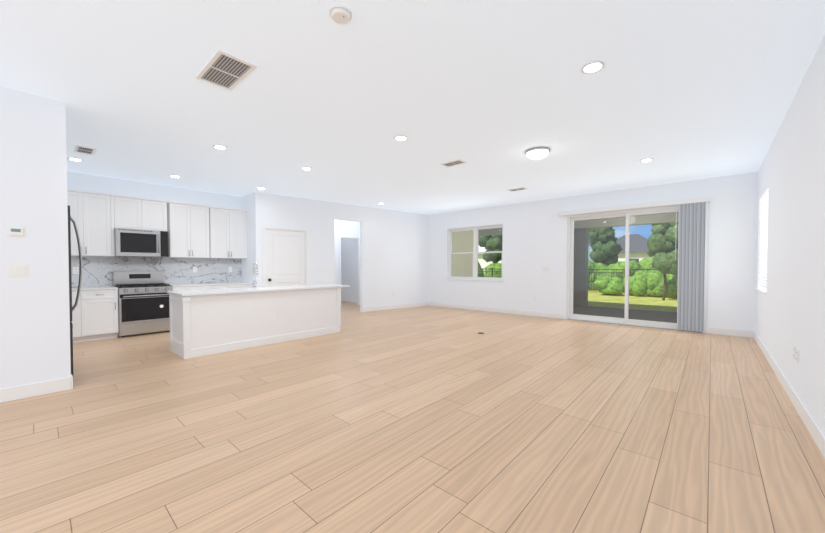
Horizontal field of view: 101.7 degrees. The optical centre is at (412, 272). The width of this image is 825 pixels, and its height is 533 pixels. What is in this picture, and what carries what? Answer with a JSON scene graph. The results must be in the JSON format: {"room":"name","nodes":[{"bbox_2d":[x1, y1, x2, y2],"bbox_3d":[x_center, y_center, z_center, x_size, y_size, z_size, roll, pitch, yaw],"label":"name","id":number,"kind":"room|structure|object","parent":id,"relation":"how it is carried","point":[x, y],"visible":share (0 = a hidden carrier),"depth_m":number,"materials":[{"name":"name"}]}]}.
{"room":"kitchen","nodes":[
{"label":"kitchen","id":0,"kind":"room"},
{"bbox_2d":[0,86,70,388],"bbox_3d":[-4.701,-0.232,1.996,0.120,2.845,3.710,1,1,42],"label":"wall","id":1,"kind":"structure","parent":0,"point":[34,327],"depth_m":3.16,"materials":[{"name":"white paint"}]},
{"bbox_2d":[6,226,24,236],"bbox_3d":[-3.637,-0.380,3.082,0.018,0.095,0.110,1,1,42],"label":"thermostat","id":2,"kind":"object","parent":1,"relation":"attached to","point":[13,231],"depth_m":3.08,"materials":[{"name":"white plastic"}]},
{"bbox_2d":[8,264,27,276],"bbox_3d":[-3.635,-0.020,3.099,0.009,0.115,0.118,1,1,42],"label":"light switch","id":3,"kind":"object","parent":1,"relation":"attached to","point":[16,270],"depth_m":3.09,"materials":[{"name":"white plastic"}]},
{"bbox_2d":[0,375,72,402],"bbox_3d":[-4.650,1.129,1.979,0.013,0.125,3.734,1,1,42],"label":"baseboard","id":4,"kind":"structure","parent":1,"relation":"attached to","point":[64,384],"depth_m":3.18,"materials":[{"name":"white wood"}]},
{"bbox_2d":[67,171,240,286],"bbox_3d":[-5.301,-0.318,6.462,0.120,2.845,4.040,1,1,42],"label":"wall","id":5,"kind":"structure","parent":0,"point":[80,181],"depth_m":6.52,"materials":[{"name":"white paint"}]},
{"bbox_2d":[67,188,114,255],"bbox_3d":[-5.622,-0.842,5.749,0.332,1.100,0.742,1,1,42],"label":"upper cabinet","id":6,"kind":"object","parent":5,"relation":"attached to","point":[93,213],"depth_m":5.71,"materials":[{"name":"white wood"}]},
{"bbox_2d":[115,194,146,229],"bbox_3d":[-5.226,-1.098,6.189,0.332,0.605,0.444,1,1,42],"label":"upper cabinet","id":7,"kind":"object","parent":5,"relation":"attached to","point":[130,211],"depth_m":6.09,"materials":[{"name":"white wood"}]},
{"bbox_2d":[113,228,167,256],"bbox_3d":[-5.066,-0.548,6.275,0.445,0.488,0.762,1,1,42],"label":"microwave","id":8,"kind":"object","parent":7,"relation":"attached to","point":[137,243],"visible":1,"depth_m":6.13,"materials":[{"name":"silver metal"}]},
{"bbox_2d":[147,198,166,230],"bbox_3d":[-5.010,-1.102,6.431,0.332,0.605,0.443,1,1,42],"label":"upper cabinet","id":9,"kind":"object","parent":5,"relation":"attached to","point":[156,208],"depth_m":6.37,"materials":[{"name":"white wood"}]},
{"bbox_2d":[163,200,214,259],"bbox_3d":[-4.580,-0.864,6.918,0.332,1.100,0.766,1,1,42],"label":"upper cabinet","id":10,"kind":"object","parent":5,"relation":"attached to","point":[204,241],"depth_m":6.79,"materials":[{"name":"white wood"}]},
{"bbox_2d":[215,206,246,259],"bbox_3d":[-4.142,-0.873,7.408,0.332,1.100,0.822,1,1,42],"label":"upper cabinet","id":11,"kind":"object","parent":5,"relation":"attached to","point":[230,223],"depth_m":7.35,"materials":[{"name":"white wood"}]},
{"bbox_2d":[241,192,255,282],"bbox_3d":[-3.662,-0.340,7.626,0.778,2.845,0.120,1,1,42],"label":"wall","id":12,"kind":"structure","parent":0,"point":[248,203],"depth_m":7.50,"materials":[{"name":"white paint"}]},
{"bbox_2d":[255,192,428,311],"bbox_3d":[-1.471,-0.366,8.993,5.120,2.845,0.120,-1,1,-39],"label":"wall","id":13,"kind":"structure","parent":0,"point":[394,250],"depth_m":9.33,"materials":[{"name":"white paint"}]},
{"bbox_2d":[262,226,308,286],"bbox_3d":[-2.922,0.016,7.766,1.046,2.128,0.184,-1,1,-39],"label":"door","id":14,"kind":"structure","parent":13,"relation":"attached to","point":[285,255],"depth_m":7.73,"materials":[{"name":"white wood"}]},
{"bbox_2d":[339,235,359,304],"bbox_3d":[-1.992,-0.068,10.593,0.776,2.188,0.136,-1,1,-39],"label":"door frame","id":15,"kind":"structure","parent":13,"relation":"attached to","point":[358,263],"depth_m":10.74,"materials":[{"name":"white wood"}]},
{"bbox_2d":[363,302,428,311],"bbox_3d":[-0.420,0.979,9.796,2.390,0.125,0.013,-1,1,-39],"label":"baseboard","id":16,"kind":"structure","parent":13,"relation":"attached to","point":[385,307],"depth_m":9.69,"materials":[{"name":"white wood"}]},
{"bbox_2d":[0,300,824,532],"bbox_3d":[-2.533,1.159,5.248,12.265,0.060,12.030,1,1,42],"label":"floor","id":17,"kind":"structure","parent":0,"point":[428,419],"depth_m":2.43,"materials":[{"name":"brown wood"}]},
{"bbox_2d":[68,205,81,377],"bbox_3d":[-4.095,0.232,3.511,0.940,1.860,0.925,1,1,42],"label":"fridge","id":18,"kind":"object","parent":17,"relation":"on","point":[70,277],"visible":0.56,"depth_m":3.47,"materials":[{"name":"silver metal"}]},
{"bbox_2d":[72,288,118,342],"bbox_3d":[-5.456,0.700,5.743,0.627,0.838,0.574,1,1,42],"label":"base cabinet","id":19,"kind":"object","parent":17,"relation":"on","point":[95,315],"depth_m":5.54,"materials":[{"name":"white wood"}]},
{"bbox_2d":[113,271,171,336],"bbox_3d":[-4.964,0.541,6.205,0.687,1.137,0.762,1,1,42],"label":"range","id":20,"kind":"object","parent":17,"relation":"on","point":[143,302],"visible":0.9,"depth_m":6.05,"materials":[{"name":"silver metal"}]},
{"bbox_2d":[172,284,206,290],"bbox_3d":[-4.566,0.681,6.741,0.627,0.838,0.552,1,1,42],"label":"base cabinet","id":21,"kind":"object","parent":17,"relation":"on","point":[189,286],"depth_m":6.59,"materials":[{"name":"white"}]},
{"bbox_2d":[169,280,246,287],"bbox_3d":[-4.250,0.238,7.079,0.638,0.030,1.490,1,1,42],"label":"countertop","id":22,"kind":"structure","parent":21,"relation":"on","point":[236,281],"depth_m":6.70,"materials":[{"name":"white stone"}]},
{"bbox_2d":[207,284,234,288],"bbox_3d":[-4.256,0.674,7.090,0.627,0.838,0.619,1,1,42],"label":"base cabinet","id":23,"kind":"object","parent":17,"relation":"on","point":[209,286],"depth_m":6.93,"materials":[{"name":"white"}]},
{"bbox_2d":[235,284,252,287],"bbox_3d":[-3.943,0.667,7.440,0.627,0.838,0.557,1,1,42],"label":"base cabinet","id":24,"kind":"object","parent":17,"relation":"on","point":[236,285],"depth_m":7.28,"materials":[{"name":"white"}]},
{"bbox_2d":[167,288,340,358],"bbox_3d":[-2.448,0.704,5.601,0.719,0.836,2.526,1,1,42],"label":"kitchen island","id":25,"kind":"object","parent":17,"relation":"on","point":[204,322],"depth_m":5.06,"materials":[{"name":"white wood"}]},
{"bbox_2d":[175,284,349,295],"bbox_3d":[-2.392,0.266,5.664,0.760,0.032,2.725,1,1,42],"label":"island countertop","id":26,"kind":"structure","parent":25,"relation":"on","point":[294,288],"depth_m":5.25,"materials":[{"name":"white stone"}]},
{"bbox_2d":[252,262,258,287],"bbox_3d":[-2.619,0.036,5.662,0.217,0.427,0.098,1,1,42],"label":"faucet","id":27,"kind":"object","parent":26,"relation":"on","point":[254,282],"visible":1,"depth_m":5.69,"materials":[{"name":"silver metal"}]},
{"bbox_2d":[0,0,824,214],"bbox_3d":[-2.473,-1.767,5.259,12.265,0.100,12.210,1,1,42],"label":"ceiling","id":28,"kind":"structure","parent":0,"point":[490,92],"depth_m":3.09,"materials":[{"name":"white paint"}]},
{"bbox_2d":[67,157,82,160],"bbox_3d":[-5.065,-1.706,5.046,0.169,0.013,0.169,0,1,-3],"label":"recessed light","id":29,"kind":"object","parent":28,"relation":"in","point":[70,158],"depth_m":5.03,"materials":[{"name":"white plastic"}]},
{"bbox_2d":[74,145,96,154],"bbox_3d":[-4.532,-1.699,4.651,0.360,0.011,0.200,1,1,42],"label":"ceiling vent","id":30,"kind":"object","parent":28,"relation":"in","point":[80,149],"depth_m":4.65,"materials":[{"name":"white plastic"}]},
{"bbox_2d":[213,144,226,149],"bbox_3d":[-2.592,-1.696,4.529,0.169,0.013,0.169,0,1,-3],"label":"recessed light","id":31,"kind":"object","parent":28,"relation":"in","point":[217,146],"depth_m":4.53,"materials":[{"name":"white plastic"}]},
{"bbox_2d":[196,49,256,90],"bbox_3d":[-1.549,-1.663,2.783,0.550,0.011,0.280,1,1,42],"label":"ceiling vent","id":32,"kind":"object","parent":28,"relation":"in","point":[225,70],"depth_m":2.76,"materials":[{"name":"white plastic"}]},
{"bbox_2d":[301,166,311,169],"bbox_3d":[-1.742,-1.715,5.513,0.169,0.013,0.169,0,1,-3],"label":"recessed light","id":33,"kind":"object","parent":28,"relation":"in","point":[304,168],"depth_m":5.49,"materials":[{"name":"white plastic"}]},
{"bbox_2d":[329,5,351,24],"bbox_3d":[-0.458,-1.639,2.145,0.144,0.036,0.144,1,1,42],"label":"smoke detector","id":34,"kind":"object","parent":28,"relation":"attached to","point":[340,14],"visible":0.98,"depth_m":2.12,"materials":[{"name":"white plastic"}]},
{"bbox_2d":[394,135,407,140],"bbox_3d":[-0.144,-1.690,4.210,0.169,0.013,0.169,0,1,-3],"label":"recessed light","id":35,"kind":"object","parent":28,"relation":"in","point":[398,137],"depth_m":4.19,"materials":[{"name":"white plastic"}]},
{"bbox_2d":[440,159,466,166],"bbox_3d":[0.640,-1.711,5.239,0.360,0.011,0.200,1,1,42],"label":"ceiling vent","id":36,"kind":"object","parent":28,"relation":"in","point":[455,162],"depth_m":5.23,"materials":[{"name":"white plastic"}]},
{"bbox_2d":[508,187,527,191],"bbox_3d":[2.195,-1.745,7.013,0.360,0.011,0.200,1,1,42],"label":"ceiling vent","id":37,"kind":"object","parent":28,"relation":"in","point":[521,188],"depth_m":7.00,"materials":[{"name":"white plastic"}]},
{"bbox_2d":[525,147,549,159],"bbox_3d":[1.747,-1.647,4.695,0.330,0.118,0.330,1,1,42],"label":"dome light","id":38,"kind":"object","parent":28,"relation":"attached to","point":[536,153],"visible":1,"depth_m":4.60,"materials":[{"name":"white glass"}]},
{"bbox_2d":[581,60,604,73],"bbox_3d":[1.457,-1.661,2.715,0.169,0.013,0.169,0,1,-3],"label":"recessed light","id":39,"kind":"object","parent":28,"relation":"in","point":[595,66],"depth_m":2.71,"materials":[{"name":"white plastic"}]},
{"bbox_2d":[640,158,652,161],"bbox_3d":[3.545,-1.707,5.087,0.169,0.013,0.169,0,1,-3],"label":"recessed light","id":40,"kind":"object","parent":28,"relation":"in","point":[646,159],"depth_m":5.08,"materials":[{"name":"white plastic"}]},
{"bbox_2d":[429,172,757,332],"bbox_3d":[2.978,-0.356,8.472,8.365,2.845,0.200,1,1,42],"label":"wall","id":41,"kind":"structure","parent":0,"point":[535,236],"depth_m":7.88,"materials":[{"name":"white paint"}]},
{"bbox_2d":[446,225,503,281],"bbox_3d":[1.756,-0.543,9.521,1.860,1.518,0.195,1,1,42],"label":"window","id":42,"kind":"structure","parent":41,"relation":"in","point":[475,252],"depth_m":9.54,"materials":[{"name":"white plastic"}]},
{"bbox_2d":[429,302,564,318],"bbox_3d":[2.035,0.990,9.195,4.070,0.125,0.013,1,1,42],"label":"baseboard","id":43,"kind":"structure","parent":41,"relation":"attached to","point":[469,307],"depth_m":8.90,"materials":[{"name":"white wood"}]},
{"bbox_2d":[567,206,701,331],"bbox_3d":[4.550,-0.106,7.088,2.396,2.398,0.122,1,1,42],"label":"sliding glass door","id":44,"kind":"structure","parent":41,"relation":"attached to","point":[625,320],"depth_m":7.17,"materials":[{"name":"clear glass"}]},
{"bbox_2d":[558,196,710,331],"bbox_3d":[4.416,-0.173,6.989,2.650,2.465,0.104,1,1,42],"label":"blinds","id":45,"kind":"object","parent":41,"relation":"attached to","point":[693,260],"visible":1,"depth_m":6.27,"materials":[{"name":"white plastic"}]},
{"bbox_2d":[707,327,752,337],"bbox_3d":[5.641,1.052,5.981,0.610,0.125,0.013,1,1,42],"label":"baseboard","id":46,"kind":"structure","parent":41,"relation":"attached to","point":[711,330],"depth_m":5.97,"materials":[{"name":"white wood"}]},
{"bbox_2d":[755,35,824,435],"bbox_3d":[2.063,-0.219,1.312,0.200,2.845,12.110,1,1,42],"label":"wall","id":47,"kind":"structure","parent":0,"point":[790,310],"depth_m":2.94,"materials":[{"name":"white paint"}]},
{"bbox_2d":[755,267,766,293],"bbox_3d":[5.360,-0.457,5.047,0.195,1.478,1.300,1,1,42],"label":"window","id":48,"kind":"structure","parent":47,"relation":"in","point":[762,291],"depth_m":5.13,"materials":[{"name":"white plastic"}]},
{"bbox_2d":[759,190,767,290],"bbox_3d":[5.335,-0.468,5.069,0.051,1.452,1.228,1,1,42],"label":"window blind","id":49,"kind":"object","parent":47,"relation":"attached to","point":[764,215],"visible":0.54,"depth_m":5.16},
{"bbox_2d":[753,331,824,458],"bbox_3d":[1.982,1.140,1.409,0.014,0.125,11.709,1,1,42],"label":"baseboard","id":50,"kind":"structure","parent":47,"relation":"attached to","point":[817,435],"depth_m":2.86,"materials":[{"name":"white wood"}]},
{"bbox_2d":[794,347,798,362],"bbox_3d":[3.320,0.714,2.897,0.007,0.115,0.072,1,1,42],"label":"outlet","id":51,"kind":"object","parent":47,"relation":"attached to","point":[794,347],"depth_m":2.90,"materials":[{"name":"white plastic"}]},
{"label":"outside","id":52,"kind":"structure","parent":0,"visible":0},
{"bbox_2d":[588,290,676,311],"bbox_3d":[23.289,0.967,26.151,120.000,0.200,110.000,1,1,42],"label":"lawn","id":53,"kind":"structure","parent":52,"point":[657,307],"depth_m":12.78,"materials":[{"name":"green plant"}]},
{"bbox_2d":[479,235,501,262],"bbox_3d":[6.396,-1.333,25.504,2.742,4.450,2.711,1,1,42],"label":"tree","id":54,"kind":"object","parent":53,"relation":"on","point":[493,245],"depth_m":24.68,"materials":[{"name":"green plant"}]},
{"bbox_2d":[478,228,653,274],"bbox_3d":[19.961,-3.611,45.778,23.800,8.200,20.000,1,1,42],"label":"house","id":55,"kind":"structure","parent":53,"relation":"on","point":[633,245],"depth_m":41.16,"materials":[{"name":"paint"}]},
{"bbox_2d":[478,268,667,292],"bbox_3d":[10.351,0.400,16.906,25.030,1.290,0.060,1,1,42],"label":"fence","id":56,"kind":"object","parent":53,"relation":"on","point":[591,272],"depth_m":17.59,"materials":[{"name":"black metal"}]},
{"bbox_2d":[452,212,701,332],"bbox_3d":[4.351,-0.365,9.861,8.965,3.090,3.700,1,1,42],"label":"porch","id":57,"kind":"structure","parent":53,"relation":"on","point":[579,254],"depth_m":10.47,"materials":[{"name":"grey"}]},
{"bbox_2d":[478,258,677,297],"bbox_3d":[10.860,0.149,17.155,22.801,2.482,4.899,1,1,42],"label":"shrubs","id":58,"kind":"object","parent":53,"relation":"on","point":[637,284],"depth_m":15.63,"materials":[{"name":"green plant"}]},
{"bbox_2d":[589,227,622,265],"bbox_3d":[12.397,-1.155,21.732,2.009,4.237,1.844,1,1,42],"label":"tree","id":59,"kind":"object","parent":53,"relation":"on","point":[611,249],"depth_m":21.27,"materials":[{"name":"green plant"}]},
{"bbox_2d":[647,222,678,299],"bbox_3d":[10.230,-1.391,13.527,1.522,5.010,1.529,1,1,42],"label":"tree","id":60,"kind":"object","parent":53,"relation":"on","point":[656,227],"depth_m":13.22,"materials":[{"name":"green plant"}]}
]}

